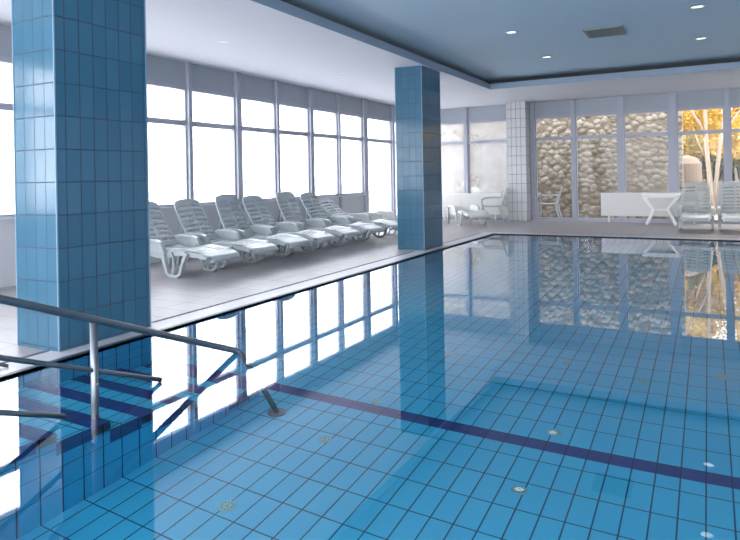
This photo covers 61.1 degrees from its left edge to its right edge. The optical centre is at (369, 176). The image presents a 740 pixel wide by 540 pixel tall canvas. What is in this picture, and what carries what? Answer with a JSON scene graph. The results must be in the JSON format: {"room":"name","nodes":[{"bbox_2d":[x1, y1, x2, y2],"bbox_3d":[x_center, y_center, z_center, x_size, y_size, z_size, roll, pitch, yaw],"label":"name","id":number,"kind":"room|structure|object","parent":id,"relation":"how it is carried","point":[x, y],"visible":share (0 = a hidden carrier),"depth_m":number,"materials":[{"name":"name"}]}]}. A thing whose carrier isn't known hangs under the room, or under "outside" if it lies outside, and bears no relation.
{"room":"indoor swimming pool","nodes":[
{"label":"indoor swimming pool","id":0,"kind":"room"},
{"bbox_2d":[0,194,366,287],"bbox_3d":[-4.303,0.922,8.091,0.240,0.850,17.320,-1,0,28],"label":"wall","id":1,"kind":"structure","parent":0,"point":[350,203],"depth_m":10.30,"materials":[{"name":"white paint"}]},
{"bbox_2d":[0,24,14,217],"bbox_3d":[-4.704,-0.706,7.395,0.110,2.480,1.384,-1,0,28],"label":"window","id":2,"kind":"structure","parent":1,"relation":"in","point":[5,31],"depth_m":7.74,"materials":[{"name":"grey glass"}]},
{"bbox_2d":[147,55,187,206],"bbox_3d":[-3.346,-0.731,9.905,0.110,2.480,1.175,-1,0,28],"label":"window","id":3,"kind":"structure","parent":1,"relation":"in","point":[161,72],"depth_m":10.16,"materials":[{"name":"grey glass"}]},
{"bbox_2d":[185,62,194,231],"bbox_3d":[-3.035,-0.292,10.454,0.160,3.232,0.080,-1,0,28],"label":"trim","id":4,"kind":"structure","parent":1,"relation":"attached to","point":[188,66],"depth_m":10.40,"materials":[{"name":"grey metal"}]},
{"bbox_2d":[192,64,236,204],"bbox_3d":[-2.759,-0.741,10.988,0.110,2.480,1.129,-1,0,28],"label":"window","id":5,"kind":"structure","parent":1,"relation":"in","point":[205,80],"depth_m":11.12,"materials":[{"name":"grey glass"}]},
{"bbox_2d":[234,72,243,229],"bbox_3d":[-2.447,-0.302,11.540,0.160,3.232,0.130,-1,0,28],"label":"trim","id":6,"kind":"structure","parent":1,"relation":"attached to","point":[237,76],"depth_m":11.47,"materials":[{"name":"grey metal"}]},
{"bbox_2d":[241,74,276,200],"bbox_3d":[-2.172,-0.751,12.073,0.110,2.480,1.078,-1,0,28],"label":"window","id":7,"kind":"structure","parent":1,"relation":"in","point":[255,89],"depth_m":12.24,"materials":[{"name":"grey metal"}]},
{"bbox_2d":[271,81,281,221],"bbox_3d":[-1.884,-0.312,12.580,0.160,3.232,0.080,-1,0,28],"label":"trim","id":8,"kind":"structure","parent":1,"relation":"attached to","point":[276,83],"depth_m":12.53,"materials":[{"name":"grey metal"}]},
{"bbox_2d":[279,82,309,198],"bbox_3d":[-1.614,-0.761,13.105,0.110,2.480,1.109,-1,0,28],"label":"window","id":9,"kind":"structure","parent":1,"relation":"in","point":[290,95],"depth_m":13.28,"materials":[{"name":"grey metal"}]},
{"bbox_2d":[304,88,315,217],"bbox_3d":[-1.306,-0.323,13.648,0.160,3.232,0.130,-1,0,28],"label":"trim","id":10,"kind":"structure","parent":1,"relation":"attached to","point":[310,91],"depth_m":13.58,"materials":[{"name":"grey metal"}]},
{"bbox_2d":[313,89,338,196],"bbox_3d":[-1.036,-0.772,14.172,0.110,2.480,1.058,-1,0,28],"label":"window","id":11,"kind":"structure","parent":1,"relation":"in","point":[324,101],"depth_m":14.37,"materials":[{"name":"grey metal"}]},
{"bbox_2d":[333,94,341,210],"bbox_3d":[-0.753,-0.333,14.670,0.160,3.232,0.080,-1,0,28],"label":"trim","id":12,"kind":"structure","parent":1,"relation":"attached to","point":[338,99],"depth_m":14.62,"materials":[{"name":"grey metal"}]},
{"bbox_2d":[340,95,363,194],"bbox_3d":[-0.481,-0.782,15.198,0.110,2.480,1.115,-1,0,28],"label":"window","id":13,"kind":"structure","parent":1,"relation":"in","point":[350,106],"depth_m":15.42,"materials":[{"name":"grey metal"}]},
{"bbox_2d":[358,99,368,211],"bbox_3d":[-0.156,-0.343,15.774,0.160,3.232,0.200,-1,0,28],"label":"trim","id":14,"kind":"structure","parent":1,"relation":"attached to","point":[364,110],"depth_m":15.70,"materials":[{"name":"grey metal"}]},
{"bbox_2d":[0,234,492,379],"bbox_3d":[-0.214,1.779,8.138,0.001,1.010,12.180,-1,0,28],"label":"wall","id":15,"kind":"structure","parent":0,"point":[492,234],"depth_m":5.88,"materials":[{"name":"tile"}]},
{"bbox_2d":[0,0,739,108],"bbox_3d":[2.969,-1.978,6.232,15.050,0.080,21.020,-1,0,28],"label":"ceiling","id":16,"kind":"structure","parent":0,"point":[266,42],"depth_m":10.08,"materials":[{"name":"white paint"}]},
{"bbox_2d":[217,41,229,43],"bbox_3d":[-2.054,-1.884,8.768,0.184,0.014,0.184,-1,0,28],"label":"recessed light","id":17,"kind":"object","parent":16,"relation":"in","point":[219,42],"visible":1,"depth_m":8.77,"materials":[{"name":"white ceramic"}]},
{"bbox_2d":[251,0,739,89],"bbox_3d":[3.340,-2.007,6.047,8.720,0.125,13.150,-1,0,28],"label":"trim","id":18,"kind":"structure","parent":16,"relation":"attached to","point":[279,5],"depth_m":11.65,"materials":[{"name":"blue paint"}]},
{"bbox_2d":[0,219,739,362],"bbox_3d":[3.025,1.216,6.232,15.050,0.001,21.020,-1,0,28],"label":"floor","id":19,"kind":"structure","parent":0,"point":[198,288],"depth_m":9.22,"materials":[{"name":"tile"}]},
{"bbox_2d":[1,350,47,362],"bbox_3d":[-2.756,1.325,4.108,0.040,0.028,1.380,-1,0,28],"label":"channel","id":20,"kind":"object","parent":19,"relation":"in","point":[45,350],"visible":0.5,"depth_m":4.61,"materials":[{"name":"grey metal"}]},
{"bbox_2d":[11,0,150,351],"bbox_3d":[-2.363,-0.288,5.182,0.510,3.240,0.880,-1,0,28],"label":"column","id":21,"kind":"structure","parent":19,"relation":"on","point":[79,67],"depth_m":4.90,"materials":[{"name":"blue tile"}]},
{"bbox_2d":[149,201,240,277],"bbox_3d":[-2.539,0.826,8.546,1.716,0.985,0.690,-1,0,32],"label":"sun lounger","id":22,"kind":"object","parent":19,"relation":"on","point":[187,246],"visible":0.82,"depth_m":8.44,"materials":[{"name":"white plastic"}]},
{"bbox_2d":[174,199,278,268],"bbox_3d":[-2.142,0.819,9.321,1.716,0.985,0.690,-1,0,32],"label":"sun lounger","id":23,"kind":"object","parent":19,"relation":"on","point":[228,238],"visible":0.83,"depth_m":9.52,"materials":[{"name":"white plastic"}]},
{"bbox_2d":[215,194,310,261],"bbox_3d":[-1.716,0.789,10.031,1.640,1.030,0.690,-1,0,32],"label":"sun lounger","id":24,"kind":"object","parent":19,"relation":"on","point":[253,231],"visible":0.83,"depth_m":10.24,"materials":[{"name":"white plastic"}]},
{"bbox_2d":[152,251,413,322],"bbox_3d":[-0.610,1.287,8.075,0.040,0.028,5.600,-1,0,28],"label":"channel","id":25,"kind":"object","parent":19,"relation":"in","point":[411,251],"visible":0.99,"depth_m":7.03,"materials":[{"name":"grey metal"}]},
{"bbox_2d":[242,195,335,255],"bbox_3d":[-1.386,0.805,10.720,1.716,0.985,0.690,-1,0,32],"label":"sun lounger","id":26,"kind":"object","parent":19,"relation":"on","point":[317,236],"visible":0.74,"depth_m":10.94,"materials":[{"name":"white plastic"}]},
{"bbox_2d":[276,191,361,249],"bbox_3d":[-0.935,0.775,11.473,1.640,1.030,0.690,-1,0,32],"label":"sun lounger","id":27,"kind":"object","parent":19,"relation":"on","point":[305,224],"visible":0.8,"depth_m":11.67,"materials":[{"name":"white plastic"}]},
{"bbox_2d":[300,192,383,244],"bbox_3d":[-0.540,0.790,12.240,1.716,0.985,0.690,-1,0,32],"label":"sun lounger","id":28,"kind":"object","parent":19,"relation":"on","point":[330,220],"visible":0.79,"depth_m":12.43,"materials":[{"name":"white plastic"}]},
{"bbox_2d":[319,198,396,239],"bbox_3d":[-0.181,0.861,13.077,1.884,0.830,0.690,-1,0,32],"label":"sun lounger","id":29,"kind":"object","parent":19,"relation":"on","point":[355,217],"visible":0.7,"depth_m":13.24,"materials":[{"name":"white plastic"}]},
{"bbox_2d":[0,232,739,374],"bbox_3d":[3.423,1.307,6.165,8.890,0.204,12.780,-1,0,28],"label":"pool coping","id":30,"kind":"object","parent":19,"relation":"on","point":[50,355],"visible":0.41,"depth_m":6.48,"materials":[{"name":"tile"}]},
{"bbox_2d":[0,363,8,367],"bbox_3d":[-2.628,1.293,4.271,0.290,0.047,0.036,-1,0,-22],"label":"hook","id":31,"kind":"object","parent":30,"relation":"on","point":[1,364],"visible":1,"depth_m":4.30,"materials":[{"name":"grey metal"}]},
{"bbox_2d":[0,233,739,379],"bbox_3d":[3.422,1.231,6.165,8.380,0.056,12.270,-1,0,28],"label":"trim","id":32,"kind":"structure","parent":30,"relation":"attached to","point":[370,269],"depth_m":6.14,"materials":[{"name":"tile"}]},
{"bbox_2d":[346,211,396,234],"bbox_3d":[0.322,1.021,14.063,2.043,0.493,0.690,-1,0,32],"label":"sun lounger","id":33,"kind":"object","parent":19,"relation":"on","point":[387,215],"visible":0.27,"depth_m":13.87,"materials":[{"name":"white plastic"}]},
{"bbox_2d":[367,100,391,210],"bbox_3d":[0.222,-0.394,16.484,0.110,3.280,1.411,-1,0,28],"label":"window","id":34,"kind":"structure","parent":19,"relation":"on","point":[378,111],"depth_m":16.81,"materials":[{"name":"grey metal"}]},
{"bbox_2d":[387,105,395,212],"bbox_3d":[0.596,-0.357,17.164,0.160,3.232,0.140,-1,0,28],"label":"trim","id":35,"kind":"structure","parent":19,"relation":"on","point":[392,108],"depth_m":17.09,"materials":[{"name":"grey metal"}]},
{"bbox_2d":[394,66,442,249],"bbox_3d":[0.878,-0.346,11.171,0.510,3.240,0.840,-1,0,28],"label":"column","id":36,"kind":"structure","parent":19,"relation":"on","point":[417,88],"depth_m":10.85,"materials":[{"name":"blue tile"}]},
{"bbox_2d":[464,107,468,219],"bbox_3d":[2.794,-0.396,18.053,0.090,3.232,0.160,-1,0,28],"label":"trim","id":37,"kind":"structure","parent":19,"relation":"on","point":[465,108],"depth_m":17.98,"materials":[{"name":"grey metal"}]},
{"bbox_2d":[445,205,489,225],"bbox_3d":[2.496,0.982,16.267,0.690,0.493,2.043,-1,0,-12],"label":"sun lounger","id":38,"kind":"object","parent":19,"relation":"on","point":[474,212],"visible":1,"depth_m":16.00,"materials":[{"name":"white plastic"}]},
{"bbox_2d":[442,193,501,219],"bbox_3d":[2.840,0.842,17.855,1.880,0.755,0.105,-1,0,28],"label":"radiator","id":39,"kind":"object","parent":19,"relation":"on","point":[465,200],"visible":0.61,"depth_m":17.79,"materials":[{"name":"white metal"}]},
{"bbox_2d":[442,193,501,193],"bbox_3d":[2.835,0.475,17.858,1.880,0.020,0.100,-1,0,28],"label":"grille","id":40,"kind":"object","parent":39,"relation":"attached to","point":[442,193],"depth_m":17.77,"materials":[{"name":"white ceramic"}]},
{"bbox_2d":[481,188,506,222],"bbox_3d":[3.331,0.762,16.872,0.716,0.907,0.570,-1,0,8],"label":"armchair","id":41,"kind":"object","parent":19,"relation":"on","point":[503,195],"visible":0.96,"depth_m":16.64,"materials":[{"name":"white plastic"}]},
{"bbox_2d":[506,101,531,221],"bbox_3d":[4.119,-0.403,17.160,0.510,3.240,0.800,-1,0,28],"label":"column","id":42,"kind":"structure","parent":19,"relation":"on","point":[517,113],"depth_m":16.83,"materials":[{"name":"white tile"}]},
{"bbox_2d":[529,102,535,220],"bbox_3d":[4.474,-0.426,17.144,0.120,3.232,0.160,-1,0,28],"label":"trim","id":43,"kind":"structure","parent":19,"relation":"on","point":[532,104],"depth_m":17.07,"materials":[{"name":"grey metal"}]},
{"bbox_2d":[571,99,576,220],"bbox_3d":[5.423,-0.443,16.630,0.080,3.232,0.160,-1,0,28],"label":"trim","id":44,"kind":"structure","parent":19,"relation":"on","point":[572,100],"depth_m":16.56,"materials":[{"name":"grey metal"}]},
{"bbox_2d":[443,218,739,223],"bbox_3d":[7.954,1.117,15.287,15.000,0.063,0.164,-1,0,28],"label":"baseboard","id":45,"kind":"structure","parent":19,"relation":"on","point":[443,218],"depth_m":16.20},
{"bbox_2d":[441,107,464,217],"bbox_3d":[2.200,-0.429,18.380,1.265,3.280,0.110,-1,0,28],"label":"window","id":46,"kind":"structure","parent":45,"relation":"on","point":[449,116],"depth_m":18.23,"materials":[{"name":"grey metal"}]},
{"bbox_2d":[467,104,507,218],"bbox_3d":[3.365,-0.450,17.749,1.205,3.280,0.110,-1,0,28],"label":"window","id":47,"kind":"structure","parent":45,"relation":"on","point":[492,113],"depth_m":17.78,"materials":[{"name":"grey metal"}]},
{"bbox_2d":[535,100,572,219],"bbox_3d":[4.959,-0.478,16.887,0.980,3.280,0.110,-1,0,28],"label":"window","id":48,"kind":"structure","parent":45,"relation":"on","point":[562,108],"depth_m":16.89,"materials":[{"name":"grey metal"}]},
{"bbox_2d":[575,96,618,219],"bbox_3d":[5.928,-0.496,16.362,1.065,3.280,0.110,-1,0,28],"label":"window","id":49,"kind":"structure","parent":45,"relation":"on","point":[602,106],"depth_m":16.36,"materials":[{"name":"grey metal"}]},
{"bbox_2d":[623,93,669,220],"bbox_3d":[6.973,-0.514,15.796,1.050,3.280,0.110,-1,0,28],"label":"window","id":50,"kind":"structure","parent":45,"relation":"on","point":[645,103],"depth_m":15.77,"materials":[{"name":"grey metal"}]},
{"bbox_2d":[676,89,725,221],"bbox_3d":[8.039,-0.533,15.219,1.035,3.280,0.110,-1,0,28],"label":"window","id":51,"kind":"structure","parent":45,"relation":"on","point":[714,98],"depth_m":15.19,"materials":[{"name":"grey metal"}]},
{"bbox_2d":[729,88,739,207],"bbox_3d":[9.052,-0.551,14.671,1.070,3.280,0.110,-1,0,28],"label":"window","id":52,"kind":"structure","parent":45,"relation":"on","point":[734,93],"depth_m":14.88,"materials":[{"name":"grey metal"}]},
{"bbox_2d":[617,96,624,221],"bbox_3d":[6.452,-0.461,16.073,0.130,3.232,0.160,-1,0,28],"label":"trim","id":53,"kind":"structure","parent":19,"relation":"on","point":[619,98],"depth_m":16.00,"materials":[{"name":"grey metal"}]},
{"bbox_2d":[600,193,702,223],"bbox_3d":[6.982,0.768,15.614,2.320,0.755,0.105,-1,0,28],"label":"radiator","id":54,"kind":"object","parent":19,"relation":"on","point":[612,204],"visible":0.65,"depth_m":15.73,"materials":[{"name":"white metal"}]},
{"bbox_2d":[600,193,679,193],"bbox_3d":[6.976,0.401,15.616,2.320,0.020,0.100,-1,0,28],"label":"grille","id":55,"kind":"object","parent":54,"relation":"attached to","point":[600,193],"depth_m":15.68,"materials":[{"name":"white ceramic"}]},
{"bbox_2d":[641,194,680,224],"bbox_3d":[7.020,0.784,15.107,0.840,0.737,0.500,-1,0,28],"label":"garden table","id":56,"kind":"object","parent":19,"relation":"on","point":[646,196],"visible":0.97,"depth_m":15.01,"materials":[{"name":"white plastic"}]},
{"bbox_2d":[668,92,677,222],"bbox_3d":[7.507,-0.480,15.502,0.170,3.232,0.160,-1,0,28],"label":"trim","id":57,"kind":"structure","parent":19,"relation":"on","point":[671,95],"depth_m":15.43,"materials":[{"name":"grey metal"}]},
{"bbox_2d":[678,182,713,229],"bbox_3d":[7.126,0.631,13.690,0.690,1.030,1.640,-1,0,28],"label":"sun lounger","id":58,"kind":"object","parent":19,"relation":"on","point":[696,214],"visible":1,"depth_m":14.13,"materials":[{"name":"white plastic"}]},
{"bbox_2d":[724,88,731,223],"bbox_3d":[8.536,-0.498,14.945,0.100,3.232,0.160,-1,0,28],"label":"trim","id":59,"kind":"structure","parent":19,"relation":"on","point":[726,90],"depth_m":14.88,"materials":[{"name":"grey metal"}]},
{"bbox_2d":[717,181,739,230],"bbox_3d":[7.795,0.619,13.328,0.690,1.030,1.640,-1,0,28],"label":"sun lounger","id":60,"kind":"object","parent":19,"relation":"on","point":[730,214],"visible":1,"depth_m":13.84,"materials":[{"name":"white plastic"}]},
{"bbox_2d":[0,234,739,539],"bbox_3d":[3.422,1.221,6.165,8.290,0.001,12.180,-1,0,28],"label":"pool water","id":61,"kind":"object","parent":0,"point":[496,386],"visible":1,"depth_m":3.40,"materials":[{"name":"liquid"}]},
{"bbox_2d":[282,0,739,80],"bbox_3d":[3.337,-2.210,6.047,9.060,0.060,13.490,-1,0,28],"label":"ceiling","id":62,"kind":"structure","parent":0,"point":[469,37],"depth_m":9.24,"materials":[{"name":"blue paint"}]},
{"bbox_2d":[505,30,517,33],"bbox_3d":[2.099,-2.151,9.305,0.194,0.014,0.194,-1,0,28],"label":"recessed light","id":63,"kind":"object","parent":62,"relation":"in","point":[510,31],"visible":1,"depth_m":9.29,"materials":[{"name":"silver metal"}]},
{"bbox_2d":[583,25,625,38],"bbox_3d":[3.520,-2.173,9.388,0.540,0.020,0.600,-1,0,28],"label":"ceiling vent","id":64,"kind":"object","parent":62,"relation":"in","point":[611,30],"visible":1,"depth_m":9.34,"materials":[{"name":"grey metal"}]},
{"bbox_2d":[689,4,705,8],"bbox_3d":[4.205,-2.188,8.050,0.194,0.014,0.194,-1,0,28],"label":"recessed light","id":65,"kind":"object","parent":62,"relation":"in","point":[697,6],"visible":1,"depth_m":8.04,"materials":[{"name":"silver metal"}]},
{"bbox_2d":[694,37,707,39],"bbox_3d":[5.270,-2.207,9.976,0.194,0.014,0.194,-1,0,28],"label":"recessed light","id":66,"kind":"object","parent":62,"relation":"in","point":[697,38],"visible":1,"depth_m":9.98,"materials":[{"name":"silver metal"}]},
{"bbox_2d":[499,234,731,240],"bbox_3d":[6.329,1.663,11.521,8.290,1.010,0.001,-1,0,28],"label":"wall","id":67,"kind":"structure","parent":0,"point":[499,234],"depth_m":12.32,"materials":[{"name":"tile"}]},
{"label":"floor","id":68,"kind":"structure","parent":0,"visible":0},
{"bbox_2d":[0,294,241,418],"bbox_3d":[-1.588,1.133,3.106,0.515,2.348,3.349,-1,0,28],"label":"handrail","id":69,"kind":"object","parent":68,"relation":"on","point":[94,321],"visible":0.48,"depth_m":3.55,"materials":[{"name":"silver metal"}]},
{"label":"outside","id":70,"kind":"structure","parent":0,"visible":0},
{"bbox_2d":[0,189,396,214],"bbox_3d":[-28.409,1.956,26.763,59.800,0.240,100.000,-1,0,28],"label":"ground","id":71,"kind":"structure","parent":70,"point":[378,198],"depth_m":50.52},
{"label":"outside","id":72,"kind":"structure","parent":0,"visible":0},
{"bbox_3d":[32.560,0.871,26.348,47.850,0.240,42.680,-1,0,28],"label":"ground","id":73,"kind":"structure","parent":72,"visible":0},
{"bbox_2d":[453,187,479,215],"bbox_3d":[2.979,0.768,19.081,0.716,0.907,0.570,-1,0,-32],"label":"armchair","id":74,"kind":"object","parent":73,"relation":"on","point":[474,189],"visible":0.09,"depth_m":19.24,"materials":[{"name":"white plastic"}]},
{"bbox_2d":[538,187,562,216],"bbox_3d":[5.115,0.730,17.768,0.716,0.907,0.570,-1,0,23],"label":"armchair","id":75,"kind":"object","parent":73,"relation":"on","point":[556,204],"visible":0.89,"depth_m":17.65,"materials":[{"name":"white plastic"}]},
{"bbox_2d":[441,111,683,218],"bbox_3d":[4.978,-1.369,18.926,7.980,5.300,0.550,-1,0,28],"label":"stone wall","id":76,"kind":"structure","parent":73,"relation":"on","point":[646,156],"depth_m":18.07,"materials":[{"name":"beige stone"}]},
{"bbox_2d":[683,155,703,207],"bbox_3d":[9.177,0.272,18.119,0.840,1.790,0.840,-1,0,28],"label":"pillar","id":77,"kind":"structure","parent":73,"relation":"on","point":[692,167],"depth_m":17.77,"materials":[{"name":"beige stone"}]},
{"bbox_2d":[683,134,709,180],"bbox_3d":[10.312,-0.113,20.986,2.524,2.797,1.392,-1,0,28],"label":"shrub","id":78,"kind":"object","parent":73,"relation":"on","point":[689,148],"visible":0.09,"depth_m":20.73,"materials":[{"name":"yellow plant"}]},
{"bbox_2d":[682,107,739,214],"bbox_3d":[10.693,-1.542,19.544,3.559,5.364,1.888,-1,0,28],"label":"forked tree","id":79,"kind":"object","parent":73,"relation":"on","point":[688,117],"visible":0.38,"depth_m":18.99,"materials":[{"name":"beige plant"}]},
{"bbox_2d":[684,109,739,160],"bbox_3d":[11.416,-2.394,23.736,4.379,7.045,2.955,-1,0,12],"label":"tree","id":80,"kind":"object","parent":73,"relation":"on","point":[711,151],"visible":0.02,"depth_m":22.42,"materials":[{"name":"yellow plant"}]},
{"bbox_2d":[699,153,739,180],"bbox_3d":[11.894,0.192,20.306,2.542,2.000,1.475,-1,0,16],"label":"shrub","id":81,"kind":"object","parent":73,"relation":"on","point":[735,165],"visible":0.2,"depth_m":20.30,"materials":[{"name":"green plant"}]},
{"bbox_2d":[703,181,739,213],"bbox_3d":[13.171,0.611,18.008,12.000,1.050,0.200,-1,0,28],"label":"wall","id":82,"kind":"structure","parent":73,"relation":"on","point":[718,194],"depth_m":19.23,"materials":[{"name":"white paint"}]},
{"bbox_2d":[709,108,739,172],"bbox_3d":[14.404,-2.591,22.047,4.615,7.331,3.118,-1,0,28],"label":"tree","id":83,"kind":"object","parent":73,"relation":"on","point":[736,148],"visible":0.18,"depth_m":22.10,"materials":[{"name":"yellow plant"}]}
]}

